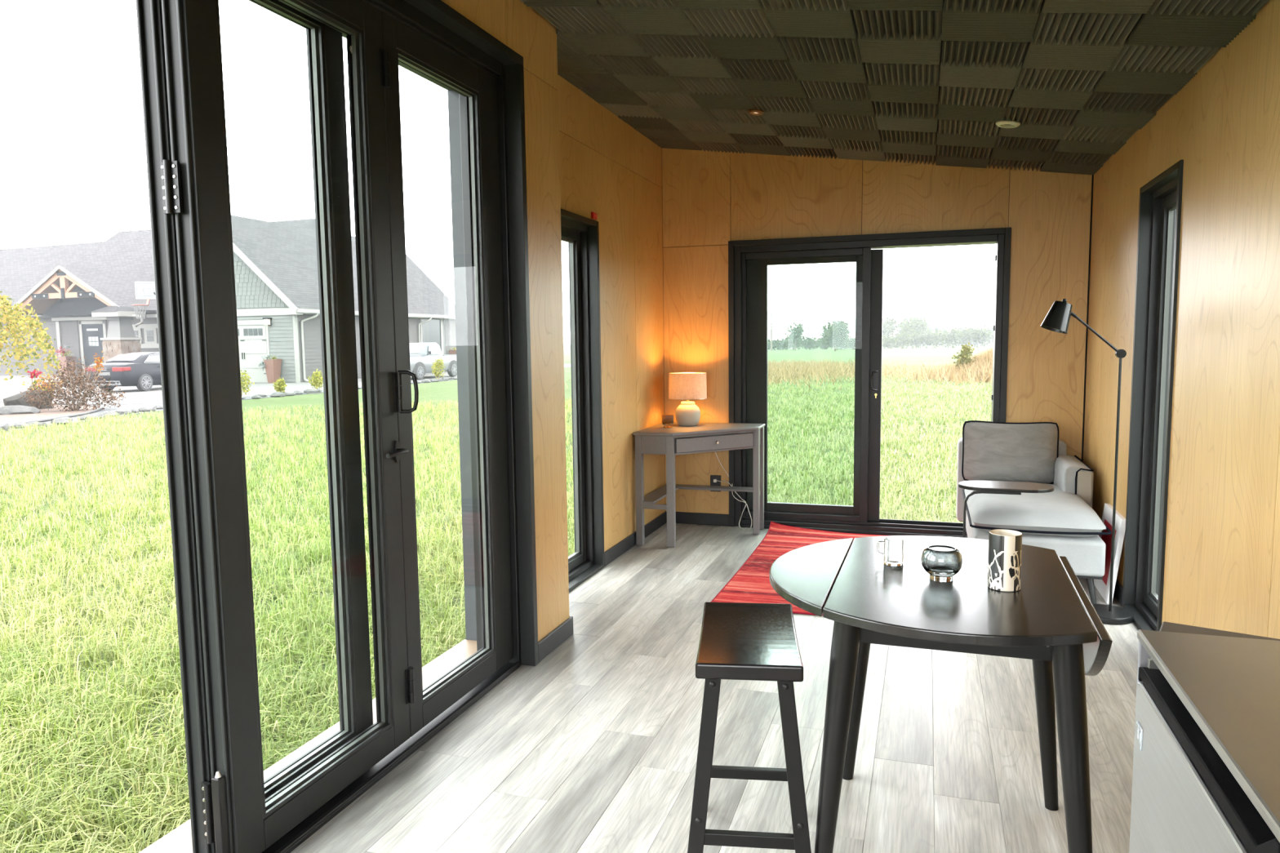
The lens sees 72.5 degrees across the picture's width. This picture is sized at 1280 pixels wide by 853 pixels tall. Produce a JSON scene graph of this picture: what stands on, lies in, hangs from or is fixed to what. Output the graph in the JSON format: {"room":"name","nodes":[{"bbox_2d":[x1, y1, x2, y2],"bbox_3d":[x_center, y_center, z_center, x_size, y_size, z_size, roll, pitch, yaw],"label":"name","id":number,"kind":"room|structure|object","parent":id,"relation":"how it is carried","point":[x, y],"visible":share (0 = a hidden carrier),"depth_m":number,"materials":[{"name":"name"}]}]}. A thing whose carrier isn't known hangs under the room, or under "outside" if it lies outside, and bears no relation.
{"room":"tiny house interior","nodes":[
{"label":"tiny house interior","id":0,"kind":"room"},
{"bbox_2d":[447,89,476,640],"bbox_3d":[-0.701,-0.186,3.950,0.186,2.920,0.190,1,6,18],"label":"outer reveal","id":1,"kind":"structure","parent":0,"point":[453,96],"depth_m":3.88,"materials":[{"name":"stone"}]},
{"bbox_2d":[342,33,665,551],"bbox_3d":[-1.179,-0.126,2.489,0.188,3.100,8.595,1,6,18],"label":"wall","id":2,"kind":"structure","parent":0,"point":[609,169],"depth_m":5.51,"materials":[{"name":"brown wood"}]},
{"bbox_2d":[560,208,604,591],"bbox_3d":[-0.411,-0.137,4.838,0.157,2.040,0.715,1,6,18],"label":"window","id":3,"kind":"structure","parent":2,"relation":"in","point":[581,233],"depth_m":5.11,"materials":[{"name":"metal"}]},
{"bbox_2d":[604,511,666,566],"bbox_3d":[-0.011,0.737,5.876,0.014,0.085,1.333,1,6,18],"label":"baseboard","id":4,"kind":"structure","parent":2,"relation":"attached to","point":[612,553],"depth_m":5.68,"materials":[{"name":"wood"}]},
{"bbox_2d":[440,0,568,641],"bbox_3d":[-1.406,0.031,1.144,0.280,3.060,5.980,1,6,18],"label":"wall","id":5,"kind":"structure","parent":0,"point":[518,26],"depth_m":3.71,"materials":[{"name":"brown wood"}]},
{"bbox_2d":[135,0,373,852],"bbox_3d":[-1.022,-0.080,2.434,0.060,2.344,0.690,1,6,18],"label":"door","id":6,"kind":"structure","parent":5,"relation":"in","point":[325,55],"depth_m":2.59,"materials":[{"name":"metal"}]},
{"bbox_2d":[160,0,418,852],"bbox_3d":[-0.935,-0.084,2.459,0.127,2.344,0.836,2,6,23],"label":"door","id":7,"kind":"structure","parent":5,"relation":"in","point":[237,815],"depth_m":2.19,"materials":[{"name":"metal"}]},
{"bbox_2d":[262,0,520,852],"bbox_3d":[-1.109,-0.055,2.070,0.202,2.500,3.292,1,6,18],"label":"door frame","id":8,"kind":"structure","parent":5,"relation":"attached to","point":[401,11],"depth_m":3.46,"materials":[{"name":"metal"}]},
{"bbox_2d":[381,11,513,737],"bbox_3d":[-0.695,-0.159,3.186,0.060,2.344,0.778,1,6,18],"label":"door","id":9,"kind":"structure","parent":5,"relation":"in","point":[406,46],"depth_m":3.34,"materials":[{"name":"metal"}]},
{"bbox_2d":[404,0,538,666],"bbox_3d":[-0.986,-0.069,2.030,0.066,2.473,3.277,1,6,18],"label":"trim","id":10,"kind":"structure","parent":5,"relation":"attached to","point":[440,11],"depth_m":3.52,"materials":[{"name":"metal"}]},
{"bbox_2d":[537,616,573,662],"bbox_3d":[-0.509,0.938,3.915,0.296,0.085,0.387,1,6,18],"label":"baseboard","id":11,"kind":"structure","parent":5,"relation":"attached to","point":[548,644],"depth_m":3.85,"materials":[{"name":"wood"}]},
{"bbox_2d":[290,522,1138,852],"bbox_3d":[0.219,1.296,2.159,3.120,0.300,8.665,1,6,18],"label":"floor","id":12,"kind":"structure","parent":0,"point":[592,747],"depth_m":2.90,"materials":[{"name":"wood"}]},
{"bbox_2d":[632,422,764,547],"bbox_3d":[0.425,0.385,5.979,0.738,0.755,0.752,1,6,18],"label":"desk","id":13,"kind":"object","parent":12,"relation":"on","point":[702,437],"visible":0.97,"depth_m":5.78,"materials":[{"name":"grey paint"}]},
{"bbox_2d":[662,414,673,427],"bbox_3d":[0.190,-0.035,5.994,0.081,0.084,0.081,1,6,18],"label":"cup","id":14,"kind":"object","parent":13,"relation":"on","point":[667,420],"visible":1,"depth_m":5.96,"materials":[{"name":"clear glass"}]},
{"bbox_2d":[668,372,706,426],"bbox_3d":[0.335,-0.192,6.117,0.270,0.367,0.270,1,6,18],"label":"table lamp","id":15,"kind":"object","parent":13,"relation":"on","point":[687,386],"visible":1,"depth_m":6.03,"materials":[{"name":"beige ceramic"}]},
{"bbox_2d":[642,484,752,504],"bbox_3d":[0.418,0.472,5.998,0.702,0.016,0.717,1,6,18],"label":"shelf","id":16,"kind":"object","parent":13,"relation":"attached to","point":[659,494],"depth_m":6.18,"materials":[{"name":"grey paint"}]},
{"bbox_2d":[713,451,751,528],"bbox_3d":[0.654,0.399,6.283,0.320,0.660,0.054,3,7,34],"label":"power cord","id":17,"kind":"object","parent":13,"relation":"hanging from","point":[715,480],"visible":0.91,"depth_m":6.27,"materials":[{"name":"white plastic"}]},
{"bbox_2d":[687,602,811,852],"bbox_3d":[0.281,0.826,2.259,0.321,0.613,0.480,0,6,7],"label":"bar stool","id":18,"kind":"object","parent":12,"relation":"on","point":[750,642],"visible":1,"depth_m":2.05,"materials":[{"name":"black paint"}]},
{"bbox_2d":[710,520,888,615],"bbox_3d":[1.199,0.804,5.138,1.186,0.065,1.876,1,6,18],"label":"rug","id":19,"kind":"object","parent":12,"relation":"on","point":[751,584],"visible":0.24,"depth_m":5.27,"materials":[{"name":"fabric"}]},
{"bbox_2d":[769,535,1112,852],"bbox_3d":[0.725,0.750,2.279,0.765,0.750,0.914,1,6,19],"label":"table","id":20,"kind":"object","parent":12,"relation":"on","point":[1051,621],"visible":0.96,"depth_m":2.00,"materials":[{"name":"black wood"}]},
{"bbox_2d":[876,537,903,566],"bbox_3d":[0.675,0.333,2.340,0.050,0.068,0.064,-4,7,-31],"label":"glass mug","id":21,"kind":"object","parent":20,"relation":"on","point":[893,553],"visible":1,"depth_m":2.31,"materials":[{"name":"white"}]},
{"bbox_2d":[920,545,962,582],"bbox_3d":[0.753,0.343,2.180,0.098,0.079,0.098,1,6,18],"label":"glass bowl","id":22,"kind":"object","parent":20,"relation":"on","point":[942,562],"visible":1,"depth_m":2.15,"materials":[{"name":"grey"}]},
{"bbox_2d":[987,528,1022,591],"bbox_3d":[0.875,0.321,2.095,0.074,0.136,0.074,1,6,18],"label":"vase","id":23,"kind":"object","parent":20,"relation":"on","point":[1005,546],"visible":1,"depth_m":2.07,"materials":[{"name":"ceramic"}]},
{"bbox_2d":[958,480,1053,537],"bbox_3d":[1.840,0.600,4.405,0.447,0.600,0.356,1,6,18],"label":"side table","id":24,"kind":"object","parent":12,"relation":"on","point":[978,486],"visible":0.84,"depth_m":4.38,"materials":[{"name":"brown wood"}]},
{"bbox_2d":[955,420,1111,604],"bbox_3d":[2.221,0.423,5.031,0.704,0.826,1.399,1,6,18],"label":"chaise lounge","id":25,"kind":"object","parent":12,"relation":"on","point":[1063,520],"visible":0.86,"depth_m":4.93,"materials":[{"name":"grey fabric"}]},
{"bbox_2d":[963,422,1057,483],"bbox_3d":[2.309,0.164,5.456,0.546,0.383,0.202,1,6,18],"label":"cushion","id":26,"kind":"object","parent":25,"relation":"on","point":[1005,451],"depth_m":5.38,"materials":[{"name":"grey fabric"}]},
{"bbox_2d":[1040,298,1133,625],"bbox_3d":[2.128,0.157,4.155,0.448,1.524,0.234,1,6,18],"label":"floor lamp","id":27,"kind":"object","parent":12,"relation":"on","point":[1057,319],"visible":0.88,"depth_m":4.10,"materials":[{"name":"metal"}]},
{"bbox_2d":[1093,502,1125,604],"bbox_3d":[2.458,0.658,4.585,0.076,0.439,0.450,1,6,18],"label":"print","id":28,"kind":"object","parent":12,"relation":"on","point":[1102,586],"visible":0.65,"depth_m":4.47},
{"bbox_2d":[1128,629,1279,852],"bbox_3d":[0.999,0.800,1.057,0.620,0.884,0.617,1,6,18],"label":"cabinet","id":29,"kind":"object","parent":12,"relation":"on","point":[1206,775],"visible":1,"depth_m":1.15,"materials":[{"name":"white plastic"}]},
{"bbox_2d":[662,147,1093,514],"bbox_3d":[1.517,-0.511,6.028,3.090,3.100,0.150,1,6,18],"label":"wall","id":30,"kind":"structure","parent":0,"point":[710,199],"depth_m":5.86,"materials":[{"name":"brown wood"}]},
{"bbox_2d":[666,511,728,525],"bbox_3d":[0.419,0.677,6.426,0.486,0.085,0.014,1,6,18],"label":"baseboard","id":31,"kind":"structure","parent":30,"relation":"attached to","point":[700,518],"depth_m":6.41,"materials":[{"name":"wood"}]},
{"bbox_2d":[710,475,720,491],"bbox_3d":[0.550,0.414,6.357,0.077,0.120,0.010,1,6,18],"label":"wall outlet","id":32,"kind":"object","parent":30,"relation":"attached to","point":[712,477],"visible":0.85,"depth_m":6.35,"materials":[{"name":"black plastic"}]},
{"bbox_2d":[733,234,1004,537],"bbox_3d":[1.536,-0.263,6.042,1.765,2.003,0.200,1,6,18],"label":"door","id":33,"kind":"structure","parent":30,"relation":"in","point":[751,263],"depth_m":6.09,"materials":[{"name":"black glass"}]},
{"bbox_2d":[728,226,1011,526],"bbox_3d":[1.520,-0.277,5.993,1.840,2.040,0.080,1,6,18],"label":"trim","id":34,"kind":"structure","parent":30,"relation":"attached to","point":[1006,231],"depth_m":5.87,"materials":[{"name":"metal"}]},
{"bbox_2d":[520,0,1269,174],"bbox_3d":[0.107,-1.495,1.924,3.650,0.661,8.995,1,6,18],"label":"ceiling","id":35,"kind":"structure","parent":0,"point":[870,80],"depth_m":3.78,"materials":[{"name":"plastic"}]},
{"bbox_2d":[747,107,764,115],"bbox_3d":[0.635,-1.731,4.778,0.089,0.046,0.090,2,6,24],"label":"recessed light","id":36,"kind":"object","parent":35,"relation":"in","point":[754,112],"visible":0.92,"depth_m":4.75,"materials":[{"name":"brown metal"}]},
{"bbox_2d":[995,116,1020,128],"bbox_3d":[1.851,-1.532,4.395,0.115,0.048,0.115,2,6,24],"label":"recessed light","id":37,"kind":"object","parent":35,"relation":"in","point":[1004,123],"visible":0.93,"depth_m":4.37,"materials":[{"name":"metal"}]},
{"bbox_2d":[1083,0,1279,639],"bbox_3d":[1.619,0.073,1.640,0.142,2.800,8.495,1,6,18],"label":"wall","id":38,"kind":"structure","parent":0,"point":[1222,566],"depth_m":3.06,"materials":[{"name":"brown wood"}]},
{"bbox_2d":[1113,579,1123,605],"bbox_3d":[1.321,1.127,1.768,0.465,0.085,8.345,1,6,18],"label":"baseboard","id":39,"kind":"structure","parent":38,"relation":"attached to","point":[1117,593],"depth_m":4.43,"materials":[{"name":"wood"}]},
{"bbox_2d":[1122,159,1183,631],"bbox_3d":[2.350,-0.083,3.905,0.139,2.045,0.707,1,6,18],"label":"window","id":40,"kind":"structure","parent":38,"relation":"in","point":[1161,197],"depth_m":4.16,"materials":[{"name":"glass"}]},
{"bbox_2d":[1159,622,1279,640],"bbox_3d":[1.175,0.792,1.536,0.487,0.800,0.138,3,7,36],"label":"baseboard","id":41,"kind":"structure","parent":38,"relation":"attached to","point":[1166,626],"depth_m":1.63,"materials":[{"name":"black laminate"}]},
{"bbox_3d":[-1.603,1.447,1.286,0.186,0.258,5.749,1,6,18],"label":"plinth","id":42,"kind":"object","parent":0,"visible":0},
{"bbox_2d":[138,639,476,852],"bbox_3d":[-1.296,1.191,2.217,0.200,0.056,3.750,1,6,18],"label":"ledge","id":43,"kind":"object","parent":42,"relation":"on","point":[179,840],"visible":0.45,"depth_m":3.00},
{"label":"outside","id":44,"kind":"structure","parent":0,"visible":0},
{"bbox_2d":[0,343,993,852],"bbox_3d":[43.648,-11.975,132.493,600.000,0.001,520.000,1,6,18],"label":"ground","id":45,"kind":"structure","parent":44,"point":[441,390],"depth_m":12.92,"materials":[{"name":"plant"}]},
{"bbox_2d":[0,402,99,424],"bbox_3d":[-25.443,-0.116,21.919,28.000,0.080,13.600,1,6,18],"label":"mulch bed","id":46,"kind":"object","parent":45,"relation":"on","point":[54,412],"visible":0.33,"depth_m":21.92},
{"bbox_2d":[0,404,40,414],"bbox_3d":[-16.054,-0.429,22.435,1.102,0.218,0.575,-3,6,-25],"label":"boulder","id":47,"kind":"object","parent":46,"relation":"on","point":[19,409],"visible":0.96,"depth_m":22.29,"materials":[{"name":"stone"}]},
{"bbox_2d":[3,389,53,408],"bbox_3d":[-16.854,-0.730,24.081,0.942,0.545,0.865,1,6,18],"label":"boulder","id":48,"kind":"object","parent":46,"relation":"on","point":[14,400],"visible":0.37,"depth_m":23.82,"materials":[{"name":"stone"}]},
{"bbox_2d":[0,290,61,395],"bbox_3d":[-18.392,-2.079,22.607,5.758,3.769,5.800,1,6,18],"label":"weeping tree","id":49,"kind":"object","parent":46,"relation":"on","point":[32,324],"visible":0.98,"depth_m":23.17,"materials":[{"name":"yellow plant"}]},
{"bbox_2d":[26,369,42,390],"bbox_3d":[-17.831,-1.130,25.753,0.407,1.105,0.377,1,6,18],"label":"flowers","id":50,"kind":"object","parent":46,"relation":"on","point":[32,375],"visible":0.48,"depth_m":25.72,"materials":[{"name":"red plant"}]},
{"bbox_2d":[30,373,62,397],"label":"plant","id":51,"kind":"object","parent":46,"relation":"on","point":[42,382],"depth_m":25.30,"materials":[{"name":"plant"}]},
{"bbox_2d":[12,403,103,424],"bbox_3d":[-15.083,-0.204,20.887,3.198,0.058,14.895,-3,6,-24],"label":"edging","id":52,"kind":"object","parent":46,"relation":"on","point":[100,407],"visible":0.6,"depth_m":21.42,"materials":[{"name":"stone"}]},
{"bbox_2d":[19,356,125,412],"bbox_3d":[-15.162,-1.093,23.137,2.467,1.519,1.783,-1,6,-2],"label":"bush","id":53,"kind":"object","parent":46,"relation":"on","point":[80,387],"visible":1,"depth_m":23.14,"materials":[{"name":"brown plant"}]},
{"bbox_2d":[88,351,103,373],"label":"plant","id":54,"kind":"object","parent":46,"relation":"on","point":[98,362],"depth_m":25.81,"materials":[{"name":"orange plant"}]},
{"bbox_2d":[0,379,454,432],"bbox_3d":[-19.501,-0.893,29.084,24.800,0.060,37.000,1,6,18],"label":"gravel bed","id":55,"kind":"object","parent":45,"relation":"on","point":[130,406],"visible":0.16,"depth_m":24.47,"materials":[{"name":"gravel"}]},
{"bbox_2d":[0,423,13,431],"bbox_3d":[-13.219,0.008,18.137,0.312,0.162,0.545,-4,7,-31],"label":"rock","id":56,"kind":"object","parent":55,"relation":"on","point":[3,425],"visible":0.66,"depth_m":17.99,"materials":[{"name":"stone"}]},
{"bbox_2d":[12,422,31,428],"bbox_3d":[-13.223,-0.035,18.646,0.285,0.130,0.352,-1,6,-3],"label":"rock","id":57,"kind":"object","parent":55,"relation":"on","point":[18,424],"visible":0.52,"depth_m":18.56,"materials":[{"name":"stone"}]},
{"bbox_2d":[27,422,47,426],"bbox_3d":[-13.141,-0.062,19.020,0.407,0.102,0.256,-3,6,-24],"label":"rock","id":58,"kind":"object","parent":55,"relation":"on","point":[33,423],"visible":0.58,"depth_m":18.96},
{"bbox_2d":[49,417,70,424],"bbox_3d":[-12.894,-0.128,19.484,0.398,0.148,0.334,3,7,34],"label":"rock","id":59,"kind":"object","parent":55,"relation":"on","point":[60,420],"visible":0.72,"depth_m":19.40,"materials":[{"name":"stone"}]},
{"bbox_2d":[77,414,94,420],"bbox_3d":[-13.005,-0.219,20.495,0.267,0.122,0.330,3,7,36],"label":"rock","id":60,"kind":"object","parent":55,"relation":"on","point":[82,418],"visible":0.57,"depth_m":20.42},
{"bbox_2d":[91,413,106,418],"bbox_3d":[-12.983,-0.260,20.927,0.335,0.133,0.533,-5,7,-38],"label":"rock","id":61,"kind":"object","parent":55,"relation":"on","point":[100,415],"visible":0.61,"depth_m":20.78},
{"bbox_2d":[102,410,118,416],"bbox_3d":[-12.977,-0.323,21.448,0.411,0.153,0.346,4,7,40],"label":"rock","id":62,"kind":"object","parent":55,"relation":"on","point":[108,412],"visible":0.45,"depth_m":21.36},
{"bbox_2d":[112,408,132,414],"bbox_3d":[-13.045,-0.375,22.001,0.301,0.157,0.526,2,6,26],"label":"rock","id":63,"kind":"object","parent":55,"relation":"on","point":[121,411],"visible":0.57,"depth_m":21.93,"materials":[{"name":"stone"}]},
{"bbox_2d":[137,407,156,411],"bbox_3d":[-12.940,-0.457,22.946,0.467,0.116,0.293,-2,6,-13],"label":"rock","id":64,"kind":"object","parent":55,"relation":"on","point":[142,409],"visible":0.91,"depth_m":22.84,"materials":[{"name":"stone"}]},
{"bbox_2d":[240,369,254,396],"bbox_3d":[-12.702,-1.325,27.752,0.752,0.947,0.648,1,6,18],"label":"shrub","id":65,"kind":"object","parent":55,"relation":"on","point":[243,385],"visible":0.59,"depth_m":27.73,"materials":[{"name":"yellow plant"}]},
{"bbox_2d":[272,376,287,392],"bbox_3d":[-11.988,-1.324,29.058,0.476,0.669,0.440,1,6,18],"label":"shrub","id":66,"kind":"object","parent":55,"relation":"on","point":[281,383],"visible":0.95,"depth_m":28.97,"materials":[{"name":"yellow plant"}]},
{"bbox_2d":[303,389,320,394],"bbox_3d":[-11.372,-1.219,30.260,0.586,0.174,0.336,-3,6,-18],"label":"rock","id":67,"kind":"object","parent":55,"relation":"on","point":[306,391],"visible":1,"depth_m":30.14,"materials":[{"name":"stone"}]},
{"bbox_2d":[307,368,323,389],"bbox_3d":[-11.362,-1.598,30.720,0.618,0.870,0.639,-5,7,-38],"label":"shrub","id":68,"kind":"object","parent":55,"relation":"on","point":[318,378],"visible":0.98,"depth_m":30.64,"materials":[{"name":"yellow plant"}]},
{"bbox_2d":[431,357,445,380],"bbox_3d":[-8.880,-2.499,38.446,0.654,1.078,0.757,1,6,18],"label":"shrub","id":69,"kind":"object","parent":55,"relation":"on","point":[436,364],"visible":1,"depth_m":38.35,"materials":[{"name":"yellow plant"}]},
{"bbox_2d":[270,391,285,397],"bbox_3d":[-11.901,-1.058,28.689,0.381,0.174,0.469,1,6,18],"label":"rock","id":70,"kind":"object","parent":45,"relation":"on","point":[275,394],"visible":1,"depth_m":28.58,"materials":[{"name":"stone"}]},
{"bbox_2d":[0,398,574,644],"bbox_3d":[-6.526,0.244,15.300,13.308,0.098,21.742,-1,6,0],"label":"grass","id":71,"kind":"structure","parent":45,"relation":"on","point":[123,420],"depth_m":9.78,"materials":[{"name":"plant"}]},
{"bbox_2d":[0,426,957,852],"bbox_3d":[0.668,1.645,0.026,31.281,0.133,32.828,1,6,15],"label":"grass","id":72,"kind":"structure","parent":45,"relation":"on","point":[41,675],"depth_m":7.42,"materials":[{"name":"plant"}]},
{"bbox_2d":[564,355,963,391],"bbox_3d":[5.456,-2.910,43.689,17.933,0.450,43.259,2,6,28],"label":"dry grass","id":73,"kind":"structure","parent":45,"relation":"on","point":[777,371],"depth_m":39.84,"materials":[{"name":"plant"}]},
{"bbox_2d":[768,306,779,351],"bbox_3d":[18.035,-13.499,119.535,2.895,6.450,2.740,1,6,18],"label":"bare tree","id":74,"kind":"object","parent":45,"relation":"on","point":[771,317],"visible":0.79,"depth_m":119.63,"materials":[{"name":"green plant"}]},
{"bbox_2d":[768,337,791,350],"bbox_3d":[20.252,-11.932,127.032,3.971,1.952,2.957,1,6,18],"label":"bush","id":75,"kind":"object","parent":45,"relation":"on","point":[779,344],"visible":0.94,"depth_m":126.54,"materials":[{"name":"green plant"}]},
{"bbox_2d":[784,320,805,350],"bbox_3d":[21.342,-12.588,120.773,3.044,4.307,3.065,1,6,18],"label":"tree","id":76,"kind":"object","parent":45,"relation":"on","point":[797,332],"visible":1,"depth_m":120.32,"materials":[{"name":"green plant"}]},
{"bbox_2d":[796,335,822,349],"bbox_3d":[24.451,-12.036,126.051,3.738,2.186,2.986,1,6,18],"label":"bush","id":77,"kind":"object","parent":45,"relation":"on","point":[809,343],"visible":0.96,"depth_m":125.55,"materials":[{"name":"green plant"}]},
{"bbox_2d":[816,337,832,349],"bbox_3d":[26.851,-12.067,127.352,3.803,2.086,2.899,1,6,18],"label":"bush","id":78,"kind":"object","parent":45,"relation":"on","point":[822,346],"visible":0.24,"depth_m":126.78,"materials":[{"name":"green plant"}]},
{"bbox_2d":[817,319,850,351],"bbox_3d":[24.221,-11.395,109.332,4.134,4.113,4.016,1,6,18],"label":"tree","id":79,"kind":"object","parent":45,"relation":"on","point":[833,333],"visible":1,"depth_m":108.58,"materials":[{"name":"green plant"}]},
{"bbox_2d":[828,335,850,349],"bbox_3d":[28.921,-12.176,125.945,3.770,2.404,3.006,1,6,18],"label":"bush","id":80,"kind":"object","parent":45,"relation":"on","point":[842,344],"visible":0.09,"depth_m":125.61,"materials":[{"name":"green plant"}]},
{"bbox_2d":[842,335,855,349],"bbox_3d":[30.222,-11.875,123.432,3.835,2.134,2.886,1,6,18],"label":"bush","id":81,"kind":"object","parent":45,"relation":"on","point":[851,343],"visible":0.48,"depth_m":123.06,"materials":[{"name":"green plant"}]},
{"bbox_2d":[767,366,991,523],"bbox_3d":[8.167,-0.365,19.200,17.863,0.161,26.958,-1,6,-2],"label":"grass","id":82,"kind":"structure","parent":45,"relation":"on","point":[931,477],"depth_m":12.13,"materials":[{"name":"plant"}]},
{"bbox_2d":[882,315,899,338],"bbox_3d":[39.971,-15.622,143.915,5.783,5.302,5.670,1,6,18],"label":"tree","id":83,"kind":"object","parent":45,"relation":"on","point":[891,325],"visible":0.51,"depth_m":142.72,"materials":[{"name":"green plant"}]},
{"bbox_2d":[881,335,902,349],"bbox_3d":[34.863,-11.756,122.649,3.669,2.140,2.936,1,6,18],"label":"bush","id":84,"kind":"object","parent":45,"relation":"on","point":[891,341],"visible":0.94,"depth_m":122.11,"materials":[{"name":"green plant"}]},
{"bbox_2d":[891,331,914,348],"bbox_3d":[36.894,-12.184,123.627,3.756,2.636,2.939,1,6,18],"label":"bush","id":85,"kind":"object","parent":45,"relation":"on","point":[904,340],"visible":0.82,"depth_m":123.03,"materials":[{"name":"green plant"}]},
{"bbox_2d":[892,315,928,347],"bbox_3d":[40.632,-14.167,131.148,5.344,4.906,5.025,1,6,18],"label":"tree","id":86,"kind":"object","parent":45,"relation":"on","point":[919,325],"visible":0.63,"depth_m":130.19,"materials":[{"name":"green plant"}]},
{"bbox_2d":[906,330,926,348],"bbox_3d":[39.417,-12.382,125.045,3.749,2.838,3.064,1,6,18],"label":"bush","id":87,"kind":"object","parent":45,"relation":"on","point":[917,337],"visible":0.82,"depth_m":124.45,"materials":[{"name":"green plant"}]},
{"bbox_2d":[897,310,951,346],"bbox_3d":[54.038,-18.724,165.797,9.558,6.600,10.450,1,6,18],"label":"house","id":88,"kind":"structure","parent":45,"relation":"on","point":[935,319],"depth_m":164.11,"materials":[{"name":"white"}]},
{"bbox_2d":[919,328,945,348],"bbox_3d":[41.392,-12.433,123.484,3.833,3.161,3.095,1,6,18],"label":"bush","id":89,"kind":"object","parent":45,"relation":"on","point":[935,339],"visible":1,"depth_m":123.06,"materials":[{"name":"green plant"}]},
{"bbox_2d":[939,327,963,347],"bbox_3d":[44.210,-12.636,124.864,3.815,3.283,2.967,1,6,18],"label":"bush","id":90,"kind":"object","parent":45,"relation":"on","point":[950,337],"visible":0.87,"depth_m":124.48,"materials":[{"name":"green plant"}]},
{"bbox_2d":[955,325,978,346],"bbox_3d":[46.922,-12.980,126.221,3.888,3.399,2.967,1,6,18],"label":"bush","id":91,"kind":"object","parent":45,"relation":"on","point":[964,340],"visible":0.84,"depth_m":125.67,"materials":[{"name":"green plant"}]},
{"bbox_2d":[949,313,994,346],"bbox_3d":[59.547,-16.891,152.135,10.600,5.500,9.400,1,6,18],"label":"house","id":92,"kind":"structure","parent":45,"relation":"on","point":[976,320],"depth_m":149.86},
{"bbox_2d":[967,324,992,347],"bbox_3d":[48.880,-12.918,126.023,3.749,3.625,3.060,1,6,18],"label":"bush","id":93,"kind":"object","parent":45,"relation":"on","point":[982,338],"visible":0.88,"depth_m":125.64,"materials":[{"name":"green plant"}]},
{"bbox_2d":[987,327,993,346],"bbox_3d":[50.986,-12.690,123.355,3.552,3.536,3.134,1,6,18],"label":"bush","id":94,"kind":"object","parent":45,"relation":"on","point":[989,332],"visible":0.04,"depth_m":123.70,"materials":[{"name":"green plant"}]},
{"bbox_3d":[14.316,-2.243,34.723,9.200,0.720,9.200,1,6,18],"label":"mound","id":95,"kind":"object","parent":45,"relation":"on","visible":0},
{"bbox_2d":[894,346,993,386],"bbox_3d":[14.365,-2.556,34.549,7.693,1.316,12.398,0,6,10],"label":"grass","id":96,"kind":"structure","parent":95,"relation":"on","point":[982,367],"depth_m":33.34,"materials":[{"name":"plant"}]},
{"bbox_2d":[951,342,976,368],"bbox_3d":[12.696,-2.624,34.264,0.888,1.351,0.912,1,6,18],"label":"bush","id":97,"kind":"object","parent":95,"relation":"on","point":[964,355],"visible":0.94,"depth_m":34.16,"materials":[{"name":"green plant"}]},
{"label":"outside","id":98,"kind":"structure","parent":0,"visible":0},
{"bbox_2d":[0,364,570,404],"bbox_3d":[-26.119,-2.917,50.365,38.900,0.065,40.500,1,6,18],"label":"driveway","id":99,"kind":"structure","parent":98,"point":[11,387],"depth_m":34.12,"materials":[{"name":"concrete"}]},
{"bbox_2d":[54,344,75,375],"bbox_3d":[-34.732,-4.011,52.654,1.242,1.885,0.857,0,6,8],"label":"planter","id":100,"kind":"object","parent":99,"relation":"on","point":[61,358],"visible":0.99,"depth_m":52.48,"materials":[{"name":"brown ceramic"}]},
{"bbox_2d":[84,351,161,391],"bbox_3d":[-19.276,-2.229,34.732,1.950,1.470,4.910,1,6,14],"label":"car","id":101,"kind":"object","parent":99,"relation":"on","point":[142,371],"visible":0.53,"depth_m":32.88,"materials":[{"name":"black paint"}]},
{"bbox_2d":[84,367,96,371],"bbox_3d":[-20.446,-2.135,32.674,0.540,0.160,0.312,1,6,14],"label":"tail lamp","id":102,"kind":"object","parent":101,"relation":"attached to","point":[93,370],"depth_m":32.51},
{"bbox_2d":[111,367,130,371],"bbox_3d":[-19.215,-2.121,32.363,0.560,0.160,0.312,1,6,14],"label":"tail lamp","id":103,"kind":"object","parent":101,"relation":"attached to","point":[113,369],"depth_m":32.23,"materials":[{"name":"plastic"}]},
{"bbox_2d":[131,281,155,319],"bbox_3d":[-26.306,-5.400,48.452,3.130,5.260,1.113,-2,6,-16],"label":"basketball hoop","id":104,"kind":"object","parent":99,"relation":"on","point":[143,290],"visible":0.71,"depth_m":48.24},
{"bbox_2d":[0,214,456,382],"bbox_3d":[-29.767,-7.876,53.304,37.955,9.350,20.250,1,6,18],"label":"house","id":105,"kind":"structure","parent":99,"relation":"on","point":[84,294],"depth_m":49.08,"materials":[{"name":"grey"}]},
{"bbox_2d":[262,317,271,324],"bbox_3d":[-16.605,-4.688,38.920,0.300,0.340,0.260,1,6,18],"label":"wall lantern","id":106,"kind":"object","parent":105,"relation":"attached to","point":[267,321],"visible":1,"depth_m":38.84,"materials":[{"name":"beige"}]},
{"bbox_2d":[257,354,281,382],"bbox_3d":[-16.475,-2.569,38.784,0.851,1.276,0.691,1,6,18],"label":"planter","id":107,"kind":"object","parent":99,"relation":"on","point":[272,365],"visible":1,"depth_m":38.64,"materials":[{"name":"brown ceramic"}]},
{"bbox_2d":[408,342,457,379],"bbox_3d":[-10.595,-3.161,41.836,2.340,1.700,5.400,1,6,18],"label":"pickup truck","id":108,"kind":"object","parent":99,"relation":"on","point":[422,355],"visible":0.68,"depth_m":40.97,"materials":[{"name":"white paint"}]},
{"bbox_2d":[409,353,422,357],"bbox_3d":[-11.165,-3.217,40.093,1.860,0.210,1.440,1,6,18],"label":"hood","id":109,"kind":"object","parent":108,"relation":"attached to","point":[411,355],"depth_m":40.10,"materials":[{"name":"white paint"}]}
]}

